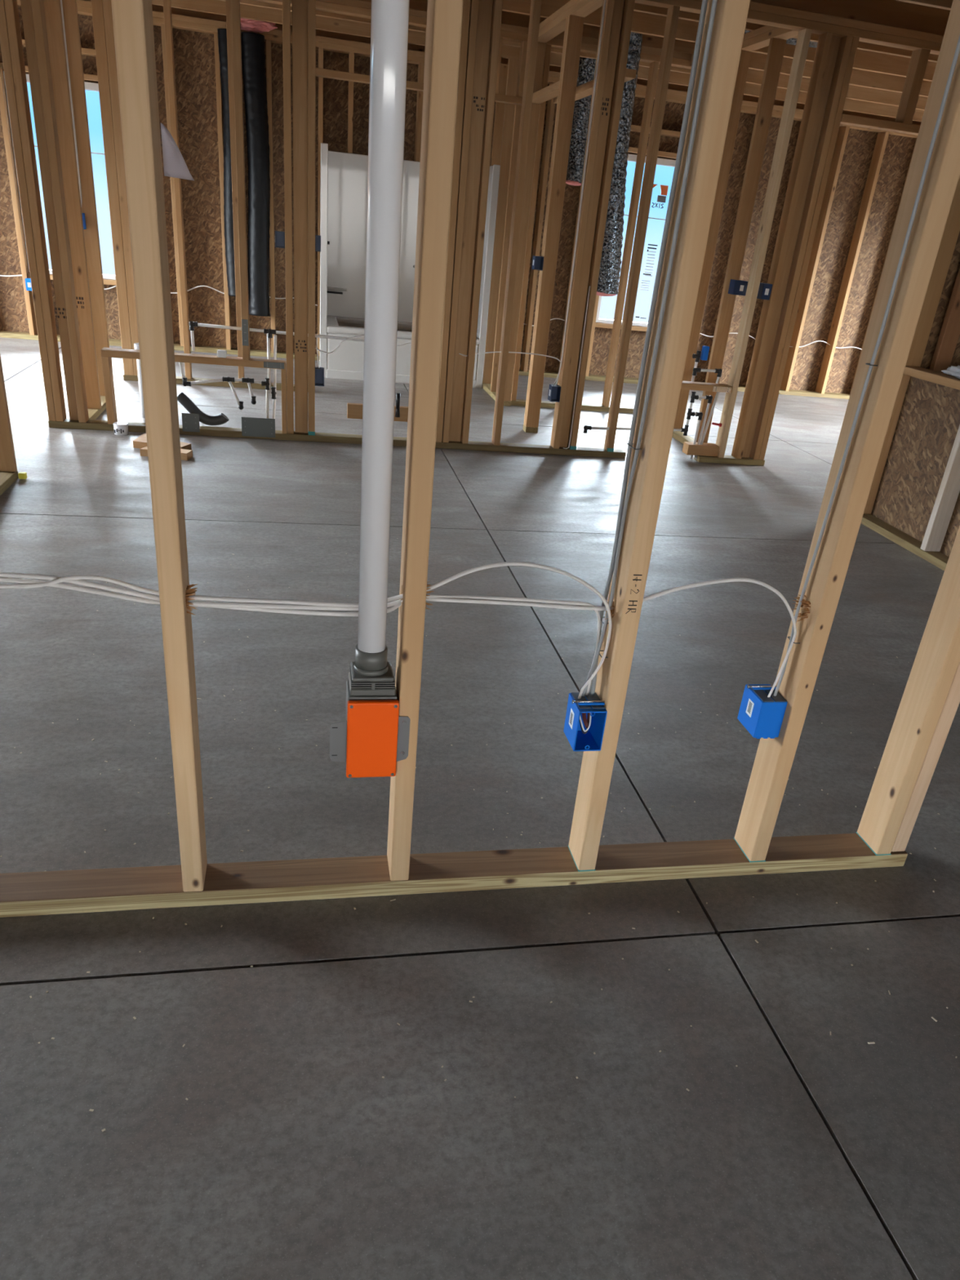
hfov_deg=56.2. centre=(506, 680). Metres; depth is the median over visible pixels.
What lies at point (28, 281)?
electrical box
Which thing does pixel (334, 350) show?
electrical cable
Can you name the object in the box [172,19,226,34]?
plate
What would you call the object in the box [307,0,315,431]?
stud
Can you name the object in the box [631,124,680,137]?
window header
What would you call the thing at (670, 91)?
plate
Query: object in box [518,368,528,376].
plate
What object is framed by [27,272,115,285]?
board
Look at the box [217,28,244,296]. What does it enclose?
flexible duct
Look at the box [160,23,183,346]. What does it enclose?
stud
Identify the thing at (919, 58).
stud
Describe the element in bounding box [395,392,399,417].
pipe stub
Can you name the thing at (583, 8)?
plate
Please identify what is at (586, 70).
flexible duct
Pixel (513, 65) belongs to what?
stud
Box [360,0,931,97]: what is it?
joist
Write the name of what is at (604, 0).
electrical cable
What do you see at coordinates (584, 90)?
door frame
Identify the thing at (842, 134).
stud
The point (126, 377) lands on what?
plate
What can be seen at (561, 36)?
plate
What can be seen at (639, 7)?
joist
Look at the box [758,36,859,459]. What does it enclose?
stud
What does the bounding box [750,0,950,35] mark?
joist
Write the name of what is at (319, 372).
electrical box
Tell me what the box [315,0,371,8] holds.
plate
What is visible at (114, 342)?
plate
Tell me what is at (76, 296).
stamp
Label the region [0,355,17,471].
stud
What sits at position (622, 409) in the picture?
plate
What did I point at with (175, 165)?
paper sheet
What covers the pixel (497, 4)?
stud
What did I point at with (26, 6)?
stud
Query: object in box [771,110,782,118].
plate
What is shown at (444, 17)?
stud
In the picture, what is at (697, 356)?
pipe
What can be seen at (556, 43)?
plate
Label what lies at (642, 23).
joist
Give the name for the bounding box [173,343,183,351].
plate
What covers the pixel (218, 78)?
stud
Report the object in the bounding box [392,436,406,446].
plate
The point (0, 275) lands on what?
electrical cable
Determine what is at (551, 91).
door frame
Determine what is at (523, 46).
stud
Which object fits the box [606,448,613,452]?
paint mark
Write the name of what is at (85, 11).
plate
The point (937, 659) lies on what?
stud
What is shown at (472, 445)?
plate
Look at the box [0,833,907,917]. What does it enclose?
plate
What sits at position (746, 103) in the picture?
plate
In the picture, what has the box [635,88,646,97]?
plate
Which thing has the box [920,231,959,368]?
wall panel
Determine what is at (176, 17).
plate
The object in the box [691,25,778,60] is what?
plate
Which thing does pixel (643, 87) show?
plate
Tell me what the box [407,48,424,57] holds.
plate
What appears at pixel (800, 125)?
stud
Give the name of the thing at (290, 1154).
floor
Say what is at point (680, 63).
plate
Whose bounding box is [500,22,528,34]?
plate
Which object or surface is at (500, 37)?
stud
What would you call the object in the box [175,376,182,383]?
plate
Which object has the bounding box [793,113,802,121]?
plate
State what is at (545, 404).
plate
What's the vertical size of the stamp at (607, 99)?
0.081 m
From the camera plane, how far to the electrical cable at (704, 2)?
1.49 m
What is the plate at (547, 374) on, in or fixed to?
on the wall
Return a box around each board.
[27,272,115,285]
[84,0,921,125]
[100,347,286,369]
[346,402,408,422]
[595,322,647,331]
[680,381,732,392]
[682,441,719,456]
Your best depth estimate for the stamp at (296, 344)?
5.20 m
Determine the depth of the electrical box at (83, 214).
5.32 m
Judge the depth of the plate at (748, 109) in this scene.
8.02 m
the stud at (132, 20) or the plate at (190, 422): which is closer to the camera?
the stud at (132, 20)
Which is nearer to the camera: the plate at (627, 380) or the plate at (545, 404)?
the plate at (545, 404)
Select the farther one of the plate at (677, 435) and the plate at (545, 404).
the plate at (545, 404)
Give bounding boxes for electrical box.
[25,278,31,290]
[81,213,86,229]
[275,231,284,248]
[315,235,320,251]
[315,367,324,386]
[329,644,410,777]
[531,255,543,270]
[547,384,561,402]
[563,692,607,751]
[728,279,748,295]
[737,684,787,738]
[756,282,772,299]
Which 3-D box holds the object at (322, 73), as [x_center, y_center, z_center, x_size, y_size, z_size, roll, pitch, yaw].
[-0.587,-4.029,6.104,1.455,0.040,0.089,0,27,-13]
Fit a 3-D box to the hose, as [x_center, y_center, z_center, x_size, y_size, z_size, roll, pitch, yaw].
[-1.808,-1.610,5.344,0.296,0.181,0.078,0,27,-13]
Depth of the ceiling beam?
4.94 m
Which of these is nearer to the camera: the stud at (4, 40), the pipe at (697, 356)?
the stud at (4, 40)
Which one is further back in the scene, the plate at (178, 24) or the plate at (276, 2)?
the plate at (178, 24)
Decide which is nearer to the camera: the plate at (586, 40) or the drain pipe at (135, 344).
the drain pipe at (135, 344)
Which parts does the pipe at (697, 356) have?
valve handle, valve handle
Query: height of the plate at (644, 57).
0.038 m
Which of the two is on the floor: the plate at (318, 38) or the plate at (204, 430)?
the plate at (204, 430)
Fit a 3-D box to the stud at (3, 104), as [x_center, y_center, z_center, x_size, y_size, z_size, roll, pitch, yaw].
[-3.972,-4.037,7.242,0.038,2.353,0.132,0,27,-13]
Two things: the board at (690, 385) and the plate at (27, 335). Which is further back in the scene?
the plate at (27, 335)
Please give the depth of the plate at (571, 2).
5.45 m
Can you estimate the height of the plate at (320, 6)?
0.038 m
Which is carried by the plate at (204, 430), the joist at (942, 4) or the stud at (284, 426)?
the stud at (284, 426)
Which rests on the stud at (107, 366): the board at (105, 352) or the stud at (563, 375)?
the board at (105, 352)
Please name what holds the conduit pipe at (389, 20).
attached to the electrical box at (372, 737)
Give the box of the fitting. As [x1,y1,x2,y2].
[217,349,226,357]
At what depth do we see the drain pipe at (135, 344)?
5.18 m
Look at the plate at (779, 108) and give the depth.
8.06 m
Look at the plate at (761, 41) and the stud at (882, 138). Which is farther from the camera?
the stud at (882, 138)
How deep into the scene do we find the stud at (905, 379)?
4.84 m
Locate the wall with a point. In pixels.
(193, 51)
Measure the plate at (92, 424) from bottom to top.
0.038 m
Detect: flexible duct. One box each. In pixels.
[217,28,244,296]
[240,31,270,316]
[565,57,595,186]
[596,31,642,296]
[744,30,817,48]
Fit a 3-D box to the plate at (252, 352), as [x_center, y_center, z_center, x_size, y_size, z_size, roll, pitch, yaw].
[-2.152,-2.921,8.096,0.323,0.038,0.393,0,27,-13]
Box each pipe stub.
[112,422,128,435]
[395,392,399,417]
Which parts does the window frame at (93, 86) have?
window header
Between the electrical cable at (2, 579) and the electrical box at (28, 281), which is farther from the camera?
the electrical box at (28, 281)
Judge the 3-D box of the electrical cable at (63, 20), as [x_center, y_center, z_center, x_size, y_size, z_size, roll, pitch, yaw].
[-2.454,-3.334,5.019,0.009,1.309,0.048,13,27,12]
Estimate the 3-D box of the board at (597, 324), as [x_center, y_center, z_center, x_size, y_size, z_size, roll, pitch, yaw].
[1.272,-3.438,8.777,0.899,0.038,0.119,0,27,-13]
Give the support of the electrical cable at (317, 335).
attached to the electrical box at (319, 372)
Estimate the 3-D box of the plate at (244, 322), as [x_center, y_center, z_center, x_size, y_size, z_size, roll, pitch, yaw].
[-1.474,-1.958,5.062,0.034,0.140,0.002,0,27,-13]
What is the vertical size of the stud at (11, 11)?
2.353 m
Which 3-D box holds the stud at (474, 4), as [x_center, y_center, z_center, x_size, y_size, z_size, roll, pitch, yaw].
[-0.273,-2.538,5.083,0.038,2.353,0.089,0,27,-13]
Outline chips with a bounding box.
[0,534,957,1132]
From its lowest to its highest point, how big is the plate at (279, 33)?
0.038 m
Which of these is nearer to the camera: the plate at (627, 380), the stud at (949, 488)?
the stud at (949, 488)
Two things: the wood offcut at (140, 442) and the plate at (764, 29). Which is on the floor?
the wood offcut at (140, 442)
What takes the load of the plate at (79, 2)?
on the plate at (85, 11)
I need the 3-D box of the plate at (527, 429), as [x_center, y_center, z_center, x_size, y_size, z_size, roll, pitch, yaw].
[0.165,-1.769,6.320,0.089,0.038,0.090,0,27,-13]
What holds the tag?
on the floor
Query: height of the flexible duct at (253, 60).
2.040 m
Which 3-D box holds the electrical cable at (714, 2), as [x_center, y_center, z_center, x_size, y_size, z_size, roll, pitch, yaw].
[0.263,-0.826,1.364,0.036,1.955,0.040,0,27,-13]
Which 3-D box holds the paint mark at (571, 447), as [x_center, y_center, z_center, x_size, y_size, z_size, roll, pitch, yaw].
[0.423,-1.490,5.758,0.040,0.022,0.021,0,27,-13]
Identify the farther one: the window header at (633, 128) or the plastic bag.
the window header at (633, 128)
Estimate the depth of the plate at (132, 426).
5.19 m
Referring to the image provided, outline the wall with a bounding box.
[0,5,916,394]
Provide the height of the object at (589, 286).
0.963 m
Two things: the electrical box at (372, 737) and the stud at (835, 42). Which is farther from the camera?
the stud at (835, 42)
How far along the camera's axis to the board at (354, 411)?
5.44 m
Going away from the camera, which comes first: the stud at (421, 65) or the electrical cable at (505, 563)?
the electrical cable at (505, 563)
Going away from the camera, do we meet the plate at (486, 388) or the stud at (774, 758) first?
the stud at (774, 758)
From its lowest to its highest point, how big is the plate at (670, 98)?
0.038 m
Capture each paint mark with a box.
[308,431,315,435]
[568,445,576,449]
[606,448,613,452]
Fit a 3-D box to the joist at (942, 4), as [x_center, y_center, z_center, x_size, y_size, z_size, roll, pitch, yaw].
[-0.470,-3.502,3.893,13.270,0.236,0.038,0,27,-13]
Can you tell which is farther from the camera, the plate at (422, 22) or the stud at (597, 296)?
the stud at (597, 296)
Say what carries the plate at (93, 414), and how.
on the floor
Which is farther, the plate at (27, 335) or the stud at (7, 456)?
the plate at (27, 335)
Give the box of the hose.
[177,391,229,426]
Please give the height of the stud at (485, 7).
2.353 m
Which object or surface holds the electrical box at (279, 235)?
attached to the stud at (286, 3)
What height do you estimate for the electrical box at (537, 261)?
0.080 m
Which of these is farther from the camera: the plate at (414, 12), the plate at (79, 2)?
the plate at (79, 2)
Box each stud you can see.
[0,0,56,421]
[0,43,37,335]
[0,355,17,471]
[4,0,66,421]
[20,0,78,420]
[31,0,88,422]
[43,0,102,408]
[62,0,109,395]
[90,0,133,375]
[101,356,117,424]
[102,0,138,375]
[111,0,207,892]
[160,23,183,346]
[163,0,191,379]
[213,31,231,349]
[225,0,244,382]
[231,0,249,359]
[266,40,275,352]
[280,368,287,433]
[282,0,293,434]
[291,0,307,433]
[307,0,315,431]
[307,328,308,386]
[317,47,323,356]
[346,52,354,153]
[386,0,462,880]
[413,62,424,161]
[423,33,426,76]
[435,0,471,442]
[441,0,479,442]
[448,0,493,441]
[460,0,502,444]
[476,65,507,368]
[482,57,519,383]
[490,53,521,391]
[491,0,542,445]
[495,36,502,93]
[504,41,546,401]
[511,44,551,400]
[515,40,527,97]
[520,82,555,371]
[523,16,568,425]
[524,14,584,427]
[550,0,614,448]
[558,185,581,372]
[559,0,624,447]
[567,0,635,448]
[568,0,750,871]
[585,294,599,376]
[601,61,659,407]
[604,5,679,449]
[673,49,751,428]
[695,37,786,443]
[715,28,812,457]
[731,31,833,458]
[733,0,959,862]
[742,35,840,457]
[745,124,800,386]
[749,35,853,459]
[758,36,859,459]
[780,125,849,391]
[815,131,888,393]
[849,138,916,394]
[856,525,959,855]
[863,373,910,514]
[891,662,959,851]
[894,48,930,124]
[905,175,959,367]
[920,425,959,551]
[928,266,959,373]
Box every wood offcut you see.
[133,433,191,449]
[139,446,192,460]
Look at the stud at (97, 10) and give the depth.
5.95 m
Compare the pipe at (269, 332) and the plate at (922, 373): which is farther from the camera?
the pipe at (269, 332)
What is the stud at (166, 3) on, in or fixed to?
on the plate at (179, 379)
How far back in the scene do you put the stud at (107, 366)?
5.07 m
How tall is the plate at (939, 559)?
0.038 m
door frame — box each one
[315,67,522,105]
[532,80,559,103]
[552,68,636,103]
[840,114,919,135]
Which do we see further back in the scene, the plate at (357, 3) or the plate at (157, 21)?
the plate at (157, 21)
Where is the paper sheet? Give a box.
[160,123,194,180]
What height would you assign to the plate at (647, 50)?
0.038 m
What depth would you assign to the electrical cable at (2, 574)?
1.65 m
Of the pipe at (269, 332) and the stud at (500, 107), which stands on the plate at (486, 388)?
the stud at (500, 107)
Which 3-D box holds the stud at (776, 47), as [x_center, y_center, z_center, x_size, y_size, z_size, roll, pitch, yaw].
[1.467,-2.690,5.765,0.089,2.353,0.038,0,27,-13]
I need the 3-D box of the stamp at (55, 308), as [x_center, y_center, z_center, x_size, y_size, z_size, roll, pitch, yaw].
[-2.424,-1.995,4.883,0.055,0.052,0.001,0,27,-13]
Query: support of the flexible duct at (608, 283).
hanging from the joist at (642, 23)
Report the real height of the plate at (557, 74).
0.038 m
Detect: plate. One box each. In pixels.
[0,330,38,340]
[0,470,18,495]
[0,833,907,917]
[48,418,114,431]
[76,0,91,7]
[77,5,92,16]
[88,395,106,420]
[108,338,121,346]
[116,421,146,432]
[123,374,137,381]
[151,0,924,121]
[152,10,164,18]
[152,17,164,26]
[171,13,226,27]
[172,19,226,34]
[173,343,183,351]
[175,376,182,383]
[178,424,362,444]
[181,413,199,432]
[186,377,265,389]
[190,344,237,355]
[241,319,248,346]
[241,417,275,437]
[249,349,286,358]
[250,31,282,44]
[253,0,282,4]
[261,29,282,35]
[263,361,284,368]
[271,382,281,390]
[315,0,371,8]
[315,0,371,18]
[315,35,370,48]
[315,41,370,57]
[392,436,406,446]
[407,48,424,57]
[407,54,424,64]
[408,8,426,17]
[408,15,426,27]
[435,440,626,457]
[481,383,496,400]
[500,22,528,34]
[500,30,528,42]
[503,400,511,406]
[511,399,525,406]
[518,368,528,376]
[522,424,537,432]
[537,0,603,43]
[538,0,580,30]
[540,400,555,408]
[543,371,558,377]
[546,38,564,48]
[548,71,559,77]
[553,32,564,39]
[580,43,597,54]
[581,35,598,45]
[581,403,609,412]
[585,374,605,381]
[618,405,633,413]
[623,377,638,383]
[635,84,646,90]
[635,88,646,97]
[640,45,662,55]
[640,52,661,64]
[666,88,687,97]
[666,93,686,103]
[671,57,691,69]
[672,51,692,60]
[672,431,693,444]
[690,27,798,66]
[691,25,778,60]
[693,455,764,465]
[696,0,943,43]
[712,386,731,392]
[737,385,745,391]
[740,105,756,114]
[742,100,758,107]
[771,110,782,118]
[773,104,783,111]
[778,388,849,399]
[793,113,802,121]
[795,108,804,114]
[839,124,917,137]
[861,513,949,570]
[903,365,959,390]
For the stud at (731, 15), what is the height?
2.353 m
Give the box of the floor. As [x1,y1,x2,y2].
[0,337,959,1279]
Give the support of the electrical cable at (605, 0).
attached to the stud at (563, 375)
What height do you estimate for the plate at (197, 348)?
0.038 m
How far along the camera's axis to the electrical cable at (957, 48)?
1.55 m
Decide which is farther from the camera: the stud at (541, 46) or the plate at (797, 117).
the plate at (797, 117)
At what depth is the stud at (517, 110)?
6.94 m
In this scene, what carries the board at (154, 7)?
on the plate at (557, 74)
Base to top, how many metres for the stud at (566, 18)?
2.353 m
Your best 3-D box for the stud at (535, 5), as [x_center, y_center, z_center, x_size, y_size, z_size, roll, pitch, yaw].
[0.044,-2.540,5.155,0.038,2.353,0.089,0,27,-13]
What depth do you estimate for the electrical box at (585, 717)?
1.79 m
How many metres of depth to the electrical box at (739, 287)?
5.76 m
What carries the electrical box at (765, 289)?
attached to the stud at (824, 40)
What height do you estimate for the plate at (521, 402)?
0.038 m
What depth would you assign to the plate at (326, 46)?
7.24 m
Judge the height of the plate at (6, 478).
0.038 m
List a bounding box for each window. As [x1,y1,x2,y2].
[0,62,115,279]
[595,146,676,326]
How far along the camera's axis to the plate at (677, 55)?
6.29 m
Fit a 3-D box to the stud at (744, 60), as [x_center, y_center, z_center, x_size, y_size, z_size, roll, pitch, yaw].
[1.373,-2.906,6.172,0.089,2.353,0.038,0,27,-13]
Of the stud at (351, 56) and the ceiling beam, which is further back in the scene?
the stud at (351, 56)
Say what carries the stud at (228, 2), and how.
on the plate at (221, 384)
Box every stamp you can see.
[54,307,66,318]
[75,296,84,308]
[295,339,306,351]
[473,96,484,111]
[600,97,608,115]
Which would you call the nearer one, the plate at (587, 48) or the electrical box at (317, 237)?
the electrical box at (317, 237)
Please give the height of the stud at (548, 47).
2.353 m
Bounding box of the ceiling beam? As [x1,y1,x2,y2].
[635,0,942,54]
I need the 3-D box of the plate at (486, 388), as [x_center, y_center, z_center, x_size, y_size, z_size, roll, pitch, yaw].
[-0.122,-2.370,7.449,0.108,0.038,0.784,0,27,-13]
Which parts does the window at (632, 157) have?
window header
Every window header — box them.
[22,39,95,57]
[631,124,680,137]
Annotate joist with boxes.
[219,0,927,110]
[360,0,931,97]
[502,0,936,81]
[633,2,938,62]
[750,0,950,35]
[896,0,953,10]
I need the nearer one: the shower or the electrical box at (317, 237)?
the electrical box at (317, 237)
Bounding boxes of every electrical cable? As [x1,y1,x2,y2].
[0,275,862,350]
[0,561,612,698]
[0,572,796,697]
[0,577,600,695]
[60,0,82,206]
[315,334,411,353]
[315,335,319,368]
[458,351,560,362]
[553,0,605,385]
[555,0,604,385]
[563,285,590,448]
[582,0,717,697]
[590,0,707,696]
[773,35,959,696]
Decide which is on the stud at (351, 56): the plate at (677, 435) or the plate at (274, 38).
the plate at (274, 38)
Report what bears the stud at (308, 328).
on the plate at (278, 386)
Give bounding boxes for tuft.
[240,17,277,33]
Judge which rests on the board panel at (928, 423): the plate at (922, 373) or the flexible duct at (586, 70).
the plate at (922, 373)
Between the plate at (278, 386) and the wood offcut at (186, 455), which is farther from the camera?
the plate at (278, 386)
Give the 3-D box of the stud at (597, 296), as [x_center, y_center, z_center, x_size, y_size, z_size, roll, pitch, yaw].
[0.885,-4.057,8.345,0.038,2.353,0.132,0,27,-13]
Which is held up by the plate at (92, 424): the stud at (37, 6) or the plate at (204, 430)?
the stud at (37, 6)
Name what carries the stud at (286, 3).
on the plate at (204, 430)
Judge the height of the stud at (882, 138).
2.353 m
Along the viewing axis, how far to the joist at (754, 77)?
7.11 m
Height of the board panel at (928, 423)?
0.788 m
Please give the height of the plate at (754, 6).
0.038 m
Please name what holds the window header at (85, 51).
attached to the wall
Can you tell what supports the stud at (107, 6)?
on the plate at (126, 377)
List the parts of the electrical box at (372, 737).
plate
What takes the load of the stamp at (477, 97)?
attached to the stud at (485, 7)
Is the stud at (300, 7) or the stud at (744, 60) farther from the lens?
the stud at (744, 60)
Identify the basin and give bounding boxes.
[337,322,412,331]
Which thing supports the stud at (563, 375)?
on the plate at (472, 445)
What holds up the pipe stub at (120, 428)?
on the floor
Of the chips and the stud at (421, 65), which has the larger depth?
the stud at (421, 65)
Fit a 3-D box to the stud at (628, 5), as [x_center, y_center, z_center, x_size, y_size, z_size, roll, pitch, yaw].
[0.530,-2.542,5.266,0.038,2.353,0.089,0,27,-13]
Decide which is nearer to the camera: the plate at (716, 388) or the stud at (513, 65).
the plate at (716, 388)
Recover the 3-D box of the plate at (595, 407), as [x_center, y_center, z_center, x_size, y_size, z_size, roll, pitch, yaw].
[0.714,-2.181,7.256,0.304,0.038,0.299,0,27,-13]
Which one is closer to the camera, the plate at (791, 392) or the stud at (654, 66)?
the stud at (654, 66)
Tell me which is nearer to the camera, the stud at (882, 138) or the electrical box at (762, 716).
the electrical box at (762, 716)
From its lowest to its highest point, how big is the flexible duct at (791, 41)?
0.158 m
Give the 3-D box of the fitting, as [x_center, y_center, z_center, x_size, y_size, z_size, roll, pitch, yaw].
[-1.624,-1.861,5.124,0.050,0.038,0.045,0,27,-13]
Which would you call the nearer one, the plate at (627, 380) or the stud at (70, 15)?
the stud at (70, 15)
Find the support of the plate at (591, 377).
on the floor
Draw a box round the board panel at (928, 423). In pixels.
[871,376,959,556]
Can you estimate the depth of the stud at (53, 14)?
4.93 m
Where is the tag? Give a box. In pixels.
[17,471,26,479]
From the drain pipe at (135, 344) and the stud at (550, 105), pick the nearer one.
the drain pipe at (135, 344)
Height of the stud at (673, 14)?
2.353 m
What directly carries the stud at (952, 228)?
on the plate at (922, 373)
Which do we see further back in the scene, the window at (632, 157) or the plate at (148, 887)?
the window at (632, 157)
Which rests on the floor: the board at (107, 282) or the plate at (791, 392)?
the plate at (791, 392)
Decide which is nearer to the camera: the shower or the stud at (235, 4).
the stud at (235, 4)
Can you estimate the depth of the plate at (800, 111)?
8.10 m
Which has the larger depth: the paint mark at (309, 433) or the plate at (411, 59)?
the plate at (411, 59)
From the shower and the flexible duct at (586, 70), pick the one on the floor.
the shower
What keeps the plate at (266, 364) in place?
attached to the board at (105, 352)
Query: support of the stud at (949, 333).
on the floor
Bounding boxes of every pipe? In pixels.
[133,342,145,422]
[178,320,364,418]
[357,0,408,653]
[582,345,722,459]
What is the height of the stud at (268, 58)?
2.353 m
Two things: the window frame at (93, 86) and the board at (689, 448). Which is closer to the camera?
the board at (689, 448)
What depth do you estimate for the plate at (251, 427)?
5.31 m
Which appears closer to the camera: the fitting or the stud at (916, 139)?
the fitting
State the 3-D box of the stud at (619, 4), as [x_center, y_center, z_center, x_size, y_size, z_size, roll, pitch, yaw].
[0.470,-2.553,5.274,0.064,2.353,0.040,0,27,-13]
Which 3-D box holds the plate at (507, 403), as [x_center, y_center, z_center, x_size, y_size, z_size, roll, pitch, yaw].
[0.001,-2.142,7.023,0.085,0.038,0.218,0,27,-13]
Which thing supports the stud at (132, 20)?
on the plate at (148, 887)
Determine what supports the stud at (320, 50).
on the plate at (252, 352)
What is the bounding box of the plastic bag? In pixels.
[941,364,959,379]
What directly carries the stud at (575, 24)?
on the plate at (527, 429)
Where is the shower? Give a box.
[320,142,500,388]
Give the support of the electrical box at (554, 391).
attached to the stud at (563, 375)
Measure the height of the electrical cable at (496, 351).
0.047 m
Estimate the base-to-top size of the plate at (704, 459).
0.038 m
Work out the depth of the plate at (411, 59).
7.36 m
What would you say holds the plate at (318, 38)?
on the plate at (326, 46)
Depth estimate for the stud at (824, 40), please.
5.42 m
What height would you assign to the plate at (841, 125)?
0.038 m
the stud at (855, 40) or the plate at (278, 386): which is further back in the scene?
the plate at (278, 386)
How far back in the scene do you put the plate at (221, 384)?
6.69 m
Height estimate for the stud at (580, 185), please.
2.353 m
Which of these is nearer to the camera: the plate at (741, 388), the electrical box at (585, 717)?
the electrical box at (585, 717)
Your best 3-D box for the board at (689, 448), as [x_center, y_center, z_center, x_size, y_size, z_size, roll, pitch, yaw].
[1.291,-1.541,5.994,0.219,0.068,0.089,0,27,-13]
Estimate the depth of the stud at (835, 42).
5.47 m
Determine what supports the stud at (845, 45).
on the plate at (704, 459)

